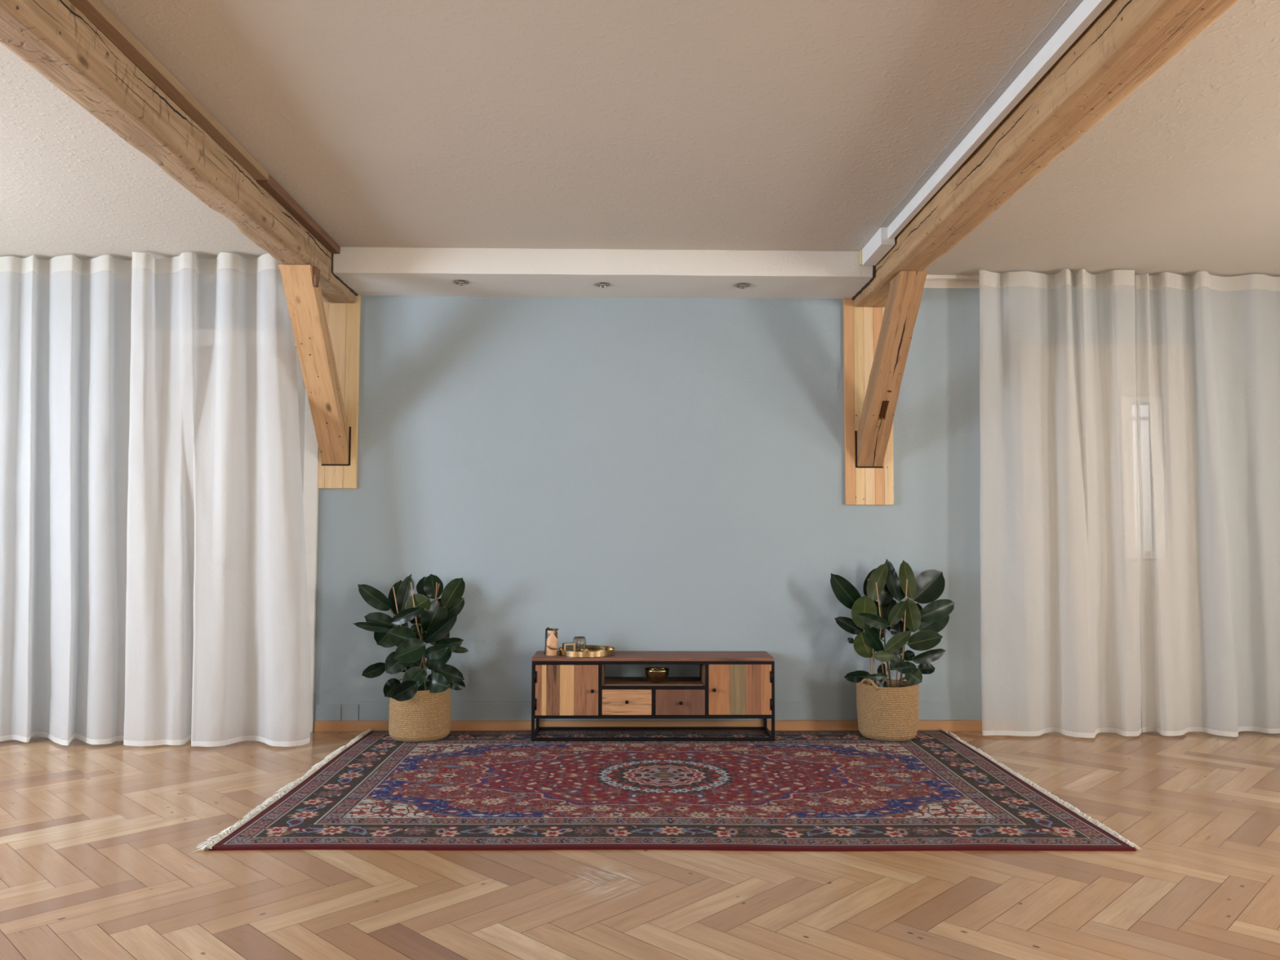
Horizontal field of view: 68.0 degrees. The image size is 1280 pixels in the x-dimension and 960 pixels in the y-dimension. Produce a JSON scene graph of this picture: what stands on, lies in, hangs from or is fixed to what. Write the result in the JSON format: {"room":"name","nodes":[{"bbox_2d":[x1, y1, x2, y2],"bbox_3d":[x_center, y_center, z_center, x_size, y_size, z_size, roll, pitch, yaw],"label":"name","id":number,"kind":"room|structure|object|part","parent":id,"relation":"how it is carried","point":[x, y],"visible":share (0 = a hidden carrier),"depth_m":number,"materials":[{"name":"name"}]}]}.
{"room":"exercise studio","nodes":[
{"label":"exercise studio","id":0,"kind":"room"},
{"bbox_2d":[295,280,982,731],"bbox_3d":[-0.006,0.049,6.198,11.400,3.120,0.300,0,-3,-1],"label":"wall","id":1,"kind":"structure","parent":0,"point":[640,474],"depth_m":6.05,"materials":[{"name":"blue paint"}]},
{"bbox_2d":[295,343,318,732],"bbox_3d":[-2.578,0.303,5.954,1.090,2.530,0.067,0,-3,-1],"label":"door","id":2,"kind":"structure","parent":1,"relation":"in","point":[308,438],"depth_m":5.98,"materials":[{"name":"white paint"}]},
{"bbox_2d":[317,294,360,488],"bbox_3d":[-1.941,-0.564,6.035,0.299,1.237,0.024,0,-3,-1],"label":"board","id":3,"kind":"object","parent":1,"relation":"attached to","point":[343,319],"visible":0.6,"depth_m":6.03,"materials":[{"name":"brown wood"}]},
{"bbox_2d":[278,264,349,464],"bbox_3d":[-1.904,-0.637,5.586,0.178,1.025,0.891,0,-3,-2],"label":"diagonal brace","id":4,"kind":"object","parent":3,"relation":"attached to","point":[304,300],"visible":1,"depth_m":5.55,"materials":[{"name":"orange wood"}]},
{"bbox_2d":[312,266,320,287],"bbox_3d":[-1.790,-1.121,5.247,0.021,0.100,0.079,0,-3,-1],"label":"wedge","id":5,"kind":"object","parent":4,"relation":"attached to","point":[316,271],"visible":1,"depth_m":5.23,"materials":[{"name":"brown wood"}]},
{"bbox_2d":[315,701,771,720],"bbox_3d":[-0.595,1.448,5.953,2.865,0.117,0.010,0,-3,-1],"label":"trim","id":6,"kind":"structure","parent":1,"relation":"attached to","point":[368,710],"depth_m":5.94,"materials":[{"name":"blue paint"}]},
{"bbox_2d":[333,247,872,298],"bbox_3d":[-0.214,-1.266,5.846,3.186,0.154,0.541,0,-3,-1],"label":"soffit","id":7,"kind":"object","parent":1,"relation":"attached to","point":[367,271],"depth_m":5.60,"materials":[{"name":"paint"}]},
{"bbox_2d":[453,280,469,285],"bbox_3d":[-1.082,-1.193,5.740,0.098,0.018,0.098,0,-3,-1],"label":"recessed light","id":8,"kind":"object","parent":7,"relation":"in","point":[461,282],"visible":1,"depth_m":5.73,"materials":[{"name":"silver metal"}]},
{"bbox_2d":[594,282,610,288],"bbox_3d":[-0.228,-1.188,5.784,0.098,0.018,0.098,0,-3,-1],"label":"recessed light","id":9,"kind":"object","parent":7,"relation":"in","point":[602,285],"visible":1,"depth_m":5.77,"materials":[{"name":"silver metal"}]},
{"bbox_2d":[734,283,750,288],"bbox_3d":[0.625,-1.185,5.794,0.098,0.018,0.098,0,-3,-1],"label":"recessed light","id":10,"kind":"object","parent":7,"relation":"in","point":[741,286],"visible":1,"depth_m":5.78,"materials":[{"name":"silver metal"}]},
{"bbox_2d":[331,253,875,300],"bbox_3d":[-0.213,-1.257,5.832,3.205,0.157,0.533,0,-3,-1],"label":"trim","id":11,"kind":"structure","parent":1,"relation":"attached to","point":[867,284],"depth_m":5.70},
{"bbox_2d":[314,720,982,732],"bbox_3d":[0.186,1.544,5.958,4.433,0.068,0.015,0,-3,-1],"label":"baseboard","id":12,"kind":"structure","parent":1,"relation":"attached to","point":[780,725],"depth_m":5.95,"materials":[{"name":"brown wood"}]},
{"bbox_2d":[843,298,893,505],"bbox_3d":[1.466,-0.505,6.091,0.308,1.329,0.024,0,-3,-1],"label":"board","id":13,"kind":"object","parent":1,"relation":"attached to","point":[864,485],"visible":0.67,"depth_m":6.08,"materials":[{"name":"brown wood"}]},
{"bbox_2d":[857,271,928,466],"bbox_3d":[1.497,-0.622,5.659,0.166,1.025,0.864,0,-3,-4],"label":"diagonal brace","id":14,"kind":"object","parent":13,"relation":"attached to","point":[902,306],"visible":1,"depth_m":5.64,"materials":[{"name":"brown wood"}]},
{"bbox_2d":[774,700,965,719],"bbox_3d":[1.450,1.454,5.989,1.216,0.121,0.008,0,-3,-1],"label":"trim","id":15,"kind":"structure","parent":1,"relation":"attached to","point":[784,709],"depth_m":5.98,"materials":[{"name":"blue paint"}]},
{"bbox_2d":[0,0,1279,276],"bbox_3d":[0.083,-1.670,1.368,11.400,0.150,10.140,0,-3,-1],"label":"ceiling","id":16,"kind":"structure","parent":0,"point":[737,125],"depth_m":3.97,"materials":[{"name":"paint"}]},
{"bbox_2d":[69,0,268,180],"bbox_3d":[-1.685,-1.634,0.439,0.058,0.038,7.949,0,-3,-1],"label":"strip","id":17,"kind":"object","parent":16,"relation":"attached to","point":[95,11],"visible":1,"depth_m":3.45,"materials":[{"name":"brown wood"}]},
{"bbox_2d":[0,0,355,303],"bbox_3d":[-1.813,-1.500,1.263,0.178,0.212,9.613,0,-3,-1],"label":"ceiling beam","id":18,"kind":"structure","parent":16,"relation":"attached to","point":[54,37],"depth_m":3.47,"materials":[{"name":"brown wood"}]},
{"bbox_2d":[123,252,310,746],"bbox_3d":[-2.471,0.091,5.613,1.084,2.888,0.205,0,-3,-1],"label":"sheer curtain","id":19,"kind":"object","parent":16,"relation":"hanging from","point":[218,637],"visible":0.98,"depth_m":5.58,"materials":[{"name":"fabric"}]},
{"bbox_2d":[256,174,340,253],"bbox_3d":[-1.767,-1.375,4.981,0.051,0.044,1.138,0,-3,-1],"label":"strip","id":20,"kind":"object","parent":16,"relation":"attached to","point":[271,186],"visible":0.89,"depth_m":4.88,"materials":[{"name":"red wood"}]},
{"bbox_2d":[859,226,894,265],"bbox_3d":[1.340,-1.316,5.379,0.085,0.097,0.443,0,-3,-1],"label":"duct","id":21,"kind":"object","parent":16,"relation":"attached to","point":[879,245],"visible":0.95,"depth_m":5.31,"materials":[{"name":"white paint"}]},
{"bbox_2d":[925,274,979,279],"bbox_3d":[3.546,-1.302,6.151,3.890,0.025,0.032,0,-3,-1],"label":"track","id":22,"kind":"object","parent":16,"relation":"attached to","point":[929,277],"visible":0.09,"depth_m":6.11,"materials":[{"name":"white paint"}]},
{"bbox_2d":[1134,271,1279,737],"bbox_3d":[4.232,0.131,5.972,2.207,2.888,0.201,0,-3,-1],"label":"sheer curtain","id":23,"kind":"object","parent":22,"relation":"hanging from","point":[1207,346],"visible":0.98,"depth_m":5.97,"materials":[{"name":"fabric"}]},
{"bbox_2d":[879,0,1082,227],"bbox_3d":[1.391,-1.618,0.852,0.054,0.004,8.650,0,-3,-1],"label":"trim","id":24,"kind":"structure","parent":16,"relation":"attached to","point":[1068,6],"depth_m":3.62,"materials":[{"name":"grey paint"}]},
{"bbox_2d":[887,0,1112,239],"bbox_3d":[1.437,-1.586,0.841,0.034,0.067,8.649,0,-3,-1],"label":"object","id":25,"kind":"object","parent":16,"relation":"attached to","point":[1087,11],"visible":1,"depth_m":3.56,"materials":[{"name":"white paint"}]},
{"bbox_2d":[853,0,1238,307],"bbox_3d":[1.563,-1.486,1.320,0.220,0.213,9.613,0,-3,-1],"label":"ceiling beam","id":26,"kind":"structure","parent":16,"relation":"attached to","point":[1129,41],"depth_m":3.38,"materials":[{"name":"brown wood"}]},
{"bbox_2d":[979,268,1141,737],"bbox_3d":[2.608,0.123,5.902,1.023,2.886,0.169,0,-3,-1],"label":"sheer curtain","id":27,"kind":"object","parent":16,"relation":"hanging from","point":[1060,637],"visible":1,"depth_m":5.91,"materials":[{"name":"fabric"}]},
{"bbox_3d":[-3.736,-1.340,5.856,3.498,0.025,0.032,0,-3,-1],"label":"track","id":28,"kind":"object","parent":16,"relation":"attached to","visible":0},
{"bbox_2d":[0,254,132,745],"bbox_3d":[-4.100,0.088,5.639,2.355,2.888,0.240,0,-3,-1],"label":"sheer curtain","id":29,"kind":"object","parent":28,"relation":"hanging from","point":[65,320],"visible":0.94,"depth_m":5.66,"materials":[{"name":"fabric"}]},
{"bbox_2d":[0,731,1279,959],"bbox_3d":[0.075,1.308,1.150,11.000,0.002,9.640,0,-3,-1],"label":"floor","id":30,"kind":"structure","parent":0,"point":[99,861],"depth_m":3.35,"materials":[{"name":"brown wood"}]},
{"bbox_2d":[193,728,1141,852],"bbox_3d":[0.097,1.500,4.823,3.735,0.026,2.259,0,-3,-1],"label":"rug","id":31,"kind":"object","parent":30,"relation":"on","point":[462,790],"visible":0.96,"depth_m":4.42,"materials":[{"name":"fabric"}]},
{"bbox_2d":[388,683,451,742],"bbox_3d":[-1.325,1.387,5.725,0.371,0.319,0.364,0,-3,-1],"label":"woven basket","id":32,"kind":"object","parent":31,"relation":"on","point":[425,717],"visible":0.8,"depth_m":5.57,"materials":[{"name":"wicker"}]},
{"bbox_2d":[353,573,468,701],"bbox_3d":[-1.373,1.048,5.687,0.662,0.963,0.386,0,-3,-1],"label":"rubber plant","id":33,"kind":"object","parent":32,"relation":"in","point":[437,618],"visible":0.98,"depth_m":5.72,"materials":[{"name":"green plant"}]},
{"bbox_3d":[-1.305,1.022,5.747,0.048,0.535,0.027,-1,-4,26],"label":"stem","id":34,"kind":"part","parent":33,"relation":"part of","materials":[{"name":"plant"}]},
{"bbox_2d":[531,650,774,741],"bbox_3d":[0.076,1.310,5.783,1.444,0.488,0.354,0,-3,-1],"label":"sideboard","id":35,"kind":"object","parent":31,"relation":"on","point":[729,684],"visible":1,"depth_m":5.63,"materials":[{"name":"brown wood"}]},
{"bbox_2d":[544,626,558,656],"bbox_3d":[-0.533,0.975,5.746,0.080,0.171,0.080,-1,-3,13],"label":"vase","id":36,"kind":"object","parent":35,"relation":"on","point":[551,634],"visible":1,"depth_m":5.71,"materials":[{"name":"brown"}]},
{"bbox_3d":[-0.559,0.972,5.725,0.039,0.167,0.014,-1,-3,21],"label":"cord","id":37,"kind":"part","parent":36,"relation":"part of","materials":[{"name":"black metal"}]},
{"bbox_3d":[-0.434,1.246,5.631,0.373,0.296,0.016,0,-3,-1],"label":"door","id":38,"kind":"part","parent":35,"relation":"part of","materials":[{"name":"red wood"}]},
{"bbox_2d":[558,644,615,657],"bbox_3d":[-0.327,1.048,5.811,0.348,0.034,0.348,0,-3,-1],"label":"round tray","id":39,"kind":"object","parent":35,"relation":"on","point":[595,651],"visible":0.87,"depth_m":5.69,"materials":[{"name":"gold metal"}]},
{"bbox_2d":[562,642,575,651],"bbox_3d":[-0.431,1.022,5.744,0.074,0.070,0.028,2,-4,-25],"label":"matchbox","id":40,"kind":"object","parent":39,"relation":"on","point":[570,646],"visible":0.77,"depth_m":5.73,"materials":[{"name":"beige cardboard"}]},
{"bbox_2d":[565,644,573,651],"bbox_3d":[-0.425,1.022,5.733,0.052,0.050,0.001,2,-4,-25],"label":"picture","id":41,"kind":"object","parent":40,"relation":"attached to","point":[568,647],"depth_m":5.73},
{"bbox_2d":[573,635,586,651],"bbox_3d":[-0.373,1.015,5.847,0.086,0.096,0.084,0,-3,-1],"label":"ribbed glass","id":42,"kind":"object","parent":39,"relation":"on","point":[580,642],"visible":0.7,"depth_m":5.82,"materials":[{"name":"clear glass"}]},
{"bbox_3d":[-0.081,1.326,5.770,0.294,0.150,0.290,0,-3,-1],"label":"drawer","id":43,"kind":"part","parent":35,"relation":"part of","materials":[{"name":"brown wood"}]},
{"bbox_3d":[0.076,1.076,5.805,1.442,0.019,0.336,0,-3,-1],"label":"panel","id":44,"kind":"part","parent":35,"relation":"part of","materials":[{"name":"brown wood"}]},
{"bbox_2d":[604,676,703,685],"bbox_3d":[0.079,1.234,5.795,0.594,0.018,0.295,0,-3,-1],"label":"shelf","id":45,"kind":"object","parent":35,"relation":"attached to","point":[608,681],"depth_m":5.74,"materials":[{"name":"brown wood"}]},
{"bbox_2d":[644,666,669,683],"bbox_3d":[0.102,1.178,5.720,0.147,0.082,0.147,0,-3,-1],"label":"bronze bowl","id":46,"kind":"object","parent":35,"relation":"on","point":[655,674],"visible":1,"depth_m":5.67,"materials":[{"name":"gold metal"}]},
{"bbox_3d":[0.237,1.327,5.775,0.294,0.150,0.290,0,-3,-1],"label":"drawer","id":47,"kind":"part","parent":35,"relation":"part of","materials":[{"name":"brown wood"}]},
{"bbox_3d":[0.596,1.246,5.649,0.375,0.298,0.016,0,-3,-1],"label":"door","id":48,"kind":"part","parent":35,"relation":"part of","materials":[{"name":"orange wood"}]},
{"bbox_2d":[855,676,919,741],"bbox_3d":[1.506,1.375,5.773,0.373,0.365,0.366,0,-3,-1],"label":"woven basket","id":49,"kind":"object","parent":31,"relation":"on","point":[888,713],"visible":0.95,"depth_m":5.62,"materials":[{"name":"wicker"}]},
{"bbox_3d":[1.367,1.217,5.679,0.025,0.062,0.146,3,-4,-36],"label":"handle","id":50,"kind":"part","parent":49,"relation":"part of","materials":[{"name":"wicker"}]},
{"bbox_2d":[830,559,955,687],"bbox_3d":[1.551,1.014,5.789,0.785,1.061,0.288,0,-3,-1],"label":"rubber plant","id":51,"kind":"object","parent":49,"relation":"in","point":[882,583],"visible":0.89,"depth_m":5.79,"materials":[{"name":"green plant"}]},
{"bbox_3d":[1.513,1.089,5.774,0.057,0.387,0.047,0,-3,-1],"label":"stem","id":52,"kind":"part","parent":51,"relation":"part of","materials":[{"name":"plant"}]},
{"bbox_3d":[1.611,1.016,5.810,0.058,0.541,0.019,-1,-3,20],"label":"stem","id":53,"kind":"part","parent":51,"relation":"part of","materials":[{"name":"plant"}]}
]}

